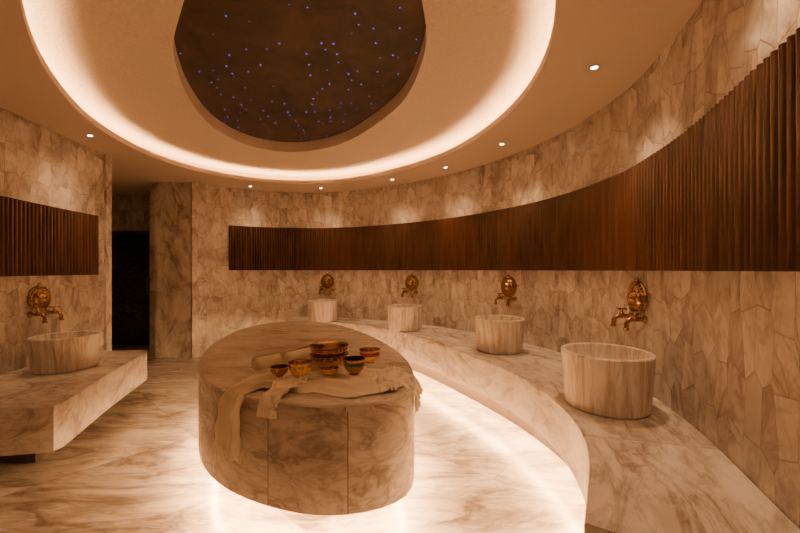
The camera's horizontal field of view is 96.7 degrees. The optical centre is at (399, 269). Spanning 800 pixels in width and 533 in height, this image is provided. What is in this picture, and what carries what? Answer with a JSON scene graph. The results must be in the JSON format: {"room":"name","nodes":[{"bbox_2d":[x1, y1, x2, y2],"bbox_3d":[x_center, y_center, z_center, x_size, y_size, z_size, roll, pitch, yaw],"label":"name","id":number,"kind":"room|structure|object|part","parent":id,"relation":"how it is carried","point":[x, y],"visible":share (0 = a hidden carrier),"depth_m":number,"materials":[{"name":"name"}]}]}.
{"room":"spa","nodes":[
{"label":"spa","id":0,"kind":"room"},
{"bbox_2d":[0,107,103,374],"bbox_3d":[-3.109,0.000,1.351,0.811,2.800,5.980,0,0,-17],"label":"wall","id":1,"kind":"structure","parent":0,"point":[40,165],"depth_m":3.55,"materials":[{"name":"stone"}]},
{"bbox_2d":[27,283,63,322],"bbox_3d":[-3.410,0.311,3.440,0.149,0.379,0.273,0,0,-8],"label":"faucet","id":2,"kind":"object","parent":1,"relation":"attached to","point":[39,297],"visible":1,"depth_m":3.40,"materials":[{"name":"gold metal"}]},
{"bbox_2d":[0,196,98,276],"bbox_3d":[-3.315,-0.287,2.409,0.074,0.685,3.496,0,0,-7],"label":"wood panel","id":3,"kind":"object","parent":1,"relation":"attached to","point":[36,239],"visible":1,"depth_m":3.48,"materials":[{"name":"brown wood"}]},
{"bbox_2d":[104,154,111,349],"bbox_3d":[-3.625,0.000,4.320,0.190,2.800,0.080,0,0,0],"label":"trim","id":4,"kind":"structure","parent":1,"relation":"attached to","point":[107,158],"depth_m":4.30,"materials":[{"name":"stone"}]},
{"bbox_2d":[112,195,149,345],"bbox_3d":[-5.050,0.000,6.675,1.900,2.800,0.150,0,0,0],"label":"wall","id":5,"kind":"structure","parent":0,"point":[129,212],"depth_m":6.60,"materials":[{"name":"tile"}]},
{"bbox_2d":[112,231,149,294],"bbox_3d":[-5.000,0.340,6.544,1.100,2.120,0.112,0,0,0],"label":"door","id":6,"kind":"structure","parent":5,"relation":"in","point":[113,232],"depth_m":6.55,"materials":[{"name":"brown metal"}]},
{"bbox_2d":[112,234,149,344],"bbox_3d":[-5.000,0.365,6.580,0.980,2.050,0.030,0,0,0],"label":"door leaf","id":7,"kind":"structure","parent":6,"relation":"attached to","point":[130,252],"depth_m":6.57,"materials":[{"name":"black glass"}]},
{"bbox_3d":[-5.000,0.340,6.575,1.100,2.120,0.050,0,0,0],"label":"frame","id":8,"kind":"part","parent":6,"relation":"part of","materials":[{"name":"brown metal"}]},
{"bbox_3d":[-4.620,0.300,6.519,0.024,0.324,0.062,0,0,0],"label":"handle","id":9,"kind":"part","parent":6,"relation":"part of","materials":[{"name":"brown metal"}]},
{"bbox_2d":[150,185,154,355],"bbox_3d":[-4.005,0.000,6.315,0.190,2.800,0.970,0,0,0],"label":"wall","id":10,"kind":"structure","parent":0,"point":[152,187],"depth_m":5.83,"materials":[{"name":"stone"}]},
{"bbox_2d":[155,182,190,357],"bbox_3d":[-3.605,0.000,5.755,0.610,2.800,0.150,0,0,0],"label":"wall pillar","id":11,"kind":"structure","parent":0,"point":[172,199],"depth_m":5.68,"materials":[{"name":"stone"}]},
{"bbox_2d":[0,346,585,532],"bbox_3d":[-1.900,1.450,2.600,8.600,0.100,9.200,0,0,0],"label":"floor","id":12,"kind":"structure","parent":0,"point":[138,467],"depth_m":2.35,"materials":[{"name":"stone"}]},
{"bbox_2d":[0,350,146,463],"bbox_3d":[-2.914,1.150,3.151,1.048,0.500,1.803,0,0,-8],"label":"marble ledge","id":13,"kind":"object","parent":12,"relation":"on","point":[40,414],"visible":0.97,"depth_m":2.62,"materials":[{"name":"beige stone"}]},
{"bbox_2d":[26,331,100,374],"bbox_3d":[-3.080,0.749,3.280,0.499,0.300,0.499,0,0,0],"label":"basin","id":14,"kind":"object","parent":13,"relation":"on","point":[60,352],"visible":1,"depth_m":3.12,"materials":[{"name":"beige stone"}]},
{"bbox_2d":[197,321,414,515],"bbox_3d":[-0.884,1.025,3.096,1.457,0.750,3.069,0,0,-22],"label":"platform","id":15,"kind":"object","parent":12,"relation":"on","point":[325,455],"visible":0.79,"depth_m":1.79,"materials":[{"name":"beige stone"}]},
{"bbox_2d":[213,369,292,461],"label":"linen towel","id":16,"kind":"object","parent":15,"relation":"on","point":[227,425],"depth_m":1.86,"materials":[{"name":"beige fabric"}]},
{"bbox_2d":[251,349,290,370],"bbox_3d":[-0.802,0.573,2.272,0.084,0.085,0.264,0,0,38],"label":"rolled towel","id":17,"kind":"object","parent":16,"relation":"on","point":[261,362],"visible":0.62,"depth_m":2.20,"materials":[{"name":"beige fabric"}]},
{"bbox_2d":[270,364,288,376],"bbox_3d":[-0.700,0.588,2.070,0.105,0.055,0.105,0,0,0],"label":"brass cup","id":18,"kind":"object","parent":16,"relation":"on","point":[279,370],"visible":0.99,"depth_m":2.04,"materials":[{"name":"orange metal"}]},
{"bbox_2d":[257,372,325,418],"bbox_3d":[-0.592,0.659,1.936,0.192,0.149,0.412,0,0,30],"label":"linen towel","id":19,"kind":"object","parent":16,"relation":"on","point":[270,398],"visible":0.93,"depth_m":1.80,"materials":[{"name":"beige fabric"}]},
{"bbox_2d":[288,359,312,376],"bbox_3d":[-0.570,0.570,2.040,0.134,0.090,0.134,0,0,0],"label":"brass cup","id":20,"kind":"object","parent":19,"relation":"on","point":[297,367],"visible":0.92,"depth_m":2.00,"materials":[{"name":"gold metal"}]},
{"bbox_2d":[288,365,422,412],"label":"linen towel","id":21,"kind":"object","parent":15,"relation":"on","point":[342,382],"depth_m":1.99,"materials":[{"name":"beige fabric"}]},
{"bbox_2d":[280,345,311,364],"bbox_3d":[-0.657,0.564,2.371,0.091,0.092,0.284,0,0,33],"label":"rolled towel","id":22,"kind":"object","parent":21,"relation":"on","point":[304,352],"visible":0.59,"depth_m":2.30,"materials":[{"name":"beige fabric"}]},
{"bbox_2d":[310,351,347,366],"bbox_3d":[-0.450,0.573,2.260,0.242,0.085,0.242,0,0,0],"label":"bowl","id":23,"kind":"object","parent":21,"relation":"on","point":[337,361],"visible":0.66,"depth_m":2.17,"materials":[{"name":"brown metal"}]},
{"bbox_2d":[309,341,348,357],"bbox_3d":[-0.450,0.517,2.260,0.244,0.085,0.244,0,0,0],"label":"bowl","id":24,"kind":"object","parent":23,"relation":"on","point":[325,349],"visible":0.91,"depth_m":2.21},
{"bbox_2d":[321,365,338,375],"bbox_3d":[-0.410,0.593,2.080,0.105,0.045,0.105,0,0,0],"label":"brass cup","id":25,"kind":"object","parent":21,"relation":"on","point":[329,370],"visible":1,"depth_m":2.06,"materials":[{"name":"gold metal"}]},
{"bbox_2d":[343,356,364,375],"bbox_3d":[-0.270,0.568,2.100,0.132,0.095,0.131,0,0,0],"label":"cup","id":26,"kind":"object","parent":21,"relation":"on","point":[353,365],"visible":1,"depth_m":2.06,"materials":[{"name":"multicoloured ceramic"}]},
{"bbox_2d":[370,366,402,392],"bbox_3d":[-0.074,0.619,2.053,0.192,0.046,0.417,0,0,0],"label":"linen towel","id":27,"kind":"object","parent":21,"relation":"on","point":[386,372],"visible":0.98,"depth_m":2.00,"materials":[{"name":"beige fabric"}]},
{"bbox_2d":[359,347,379,363],"bbox_3d":[-0.200,0.570,2.360,0.140,0.090,0.140,0,0,0],"label":"cup","id":28,"kind":"object","parent":15,"relation":"on","point":[371,354],"visible":0.98,"depth_m":2.31,"materials":[{"name":"gold metal"}]},
{"bbox_2d":[288,317,799,532],"bbox_3d":[0.309,1.125,4.008,2.157,0.550,6.393,0,0,-29],"label":"bench","id":29,"kind":"object","parent":12,"relation":"on","point":[656,472],"visible":0.66,"depth_m":1.81,"materials":[{"name":"beige stone"}]},
{"bbox_2d":[308,299,337,321],"bbox_3d":[-1.290,0.679,5.980,0.500,0.340,0.500,0,0,0],"label":"basin","id":30,"kind":"object","parent":29,"relation":"on","point":[320,310],"visible":0.97,"depth_m":5.78,"materials":[{"name":"beige stone"}]},
{"bbox_2d":[387,304,422,331],"bbox_3d":[0.070,0.679,5.120,0.510,0.340,0.510,0,0,0],"label":"basin","id":31,"kind":"object","parent":29,"relation":"on","point":[401,317],"visible":1,"depth_m":4.91,"materials":[{"name":"beige stone"}]},
{"bbox_2d":[474,315,524,354],"bbox_3d":[1.060,0.679,3.800,0.519,0.340,0.519,0,0,0],"label":"basin","id":32,"kind":"object","parent":29,"relation":"on","point":[495,334],"visible":1,"depth_m":3.59,"materials":[{"name":"beige stone"}]},
{"bbox_2d":[561,342,655,418],"bbox_3d":[1.300,0.679,2.250,0.520,0.340,0.520,0,0,0],"label":"basin","id":33,"kind":"object","parent":29,"relation":"on","point":[600,379],"visible":1,"depth_m":2.06,"materials":[{"name":"beige stone"}]},
{"bbox_2d":[0,0,702,194],"bbox_3d":[-1.900,-1.600,2.600,8.600,0.400,9.200,0,0,0],"label":"ceiling","id":34,"kind":"structure","parent":0,"point":[486,74],"depth_m":2.97,"materials":[{"name":"paint"}]},
{"bbox_2d":[174,0,425,141],"bbox_3d":[-0.923,-1.730,3.192,1.899,0.040,3.466,0,0,-26],"label":"ceiling panel","id":35,"kind":"object","parent":34,"relation":"attached to","point":[272,70],"visible":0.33,"depth_m":2.87,"materials":[{"name":"brown paint"}]},
{"bbox_2d":[588,64,600,70],"bbox_3d":[1.340,-1.396,2.455,0.078,0.008,0.078,0,0,0],"label":"recessed light","id":36,"kind":"object","parent":34,"relation":"in","point":[593,67],"depth_m":2.45,"materials":[{"name":"white"}]},
{"bbox_2d":[191,0,799,528],"bbox_3d":[-0.393,0.000,2.722,4.691,2.800,8.180,0,0,-12],"label":"wall","id":37,"kind":"structure","parent":0,"point":[725,345],"depth_m":2.89,"materials":[{"name":"stone"}]},
{"bbox_2d":[318,273,333,293],"bbox_3d":[-1.319,0.241,6.344,0.273,0.379,0.149,0,0,10],"label":"faucet","id":38,"kind":"object","parent":37,"relation":"attached to","point":[327,281],"visible":1,"depth_m":6.38,"materials":[{"name":"gold metal"}]},
{"bbox_2d":[401,273,418,297],"bbox_3d":[0.147,0.241,5.632,0.273,0.379,0.149,0,0,37],"label":"faucet","id":39,"kind":"object","parent":37,"relation":"attached to","point":[411,282],"visible":1,"depth_m":5.64,"materials":[{"name":"gold metal"}]},
{"bbox_2d":[494,274,516,305],"bbox_3d":[1.276,0.241,4.338,0.149,0.379,0.273,0,0,-29],"label":"faucet","id":40,"kind":"object","parent":37,"relation":"attached to","point":[508,284],"visible":1,"depth_m":4.33,"materials":[{"name":"gold metal"}]},
{"bbox_2d":[229,27,799,271],"bbox_3d":[-0.207,-0.375,2.751,4.003,0.760,7.876,0,0,-11],"label":"wood panel","id":41,"kind":"object","parent":37,"relation":"attached to","point":[723,194],"visible":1,"depth_m":2.25,"materials":[{"name":"brown wood"}]},
{"bbox_2d":[610,277,647,330],"bbox_3d":[1.671,0.241,2.616,0.149,0.379,0.273,0,0,7],"label":"faucet","id":42,"kind":"object","parent":37,"relation":"attached to","point":[636,297],"visible":1,"depth_m":2.55,"materials":[{"name":"gold metal"}]}
]}

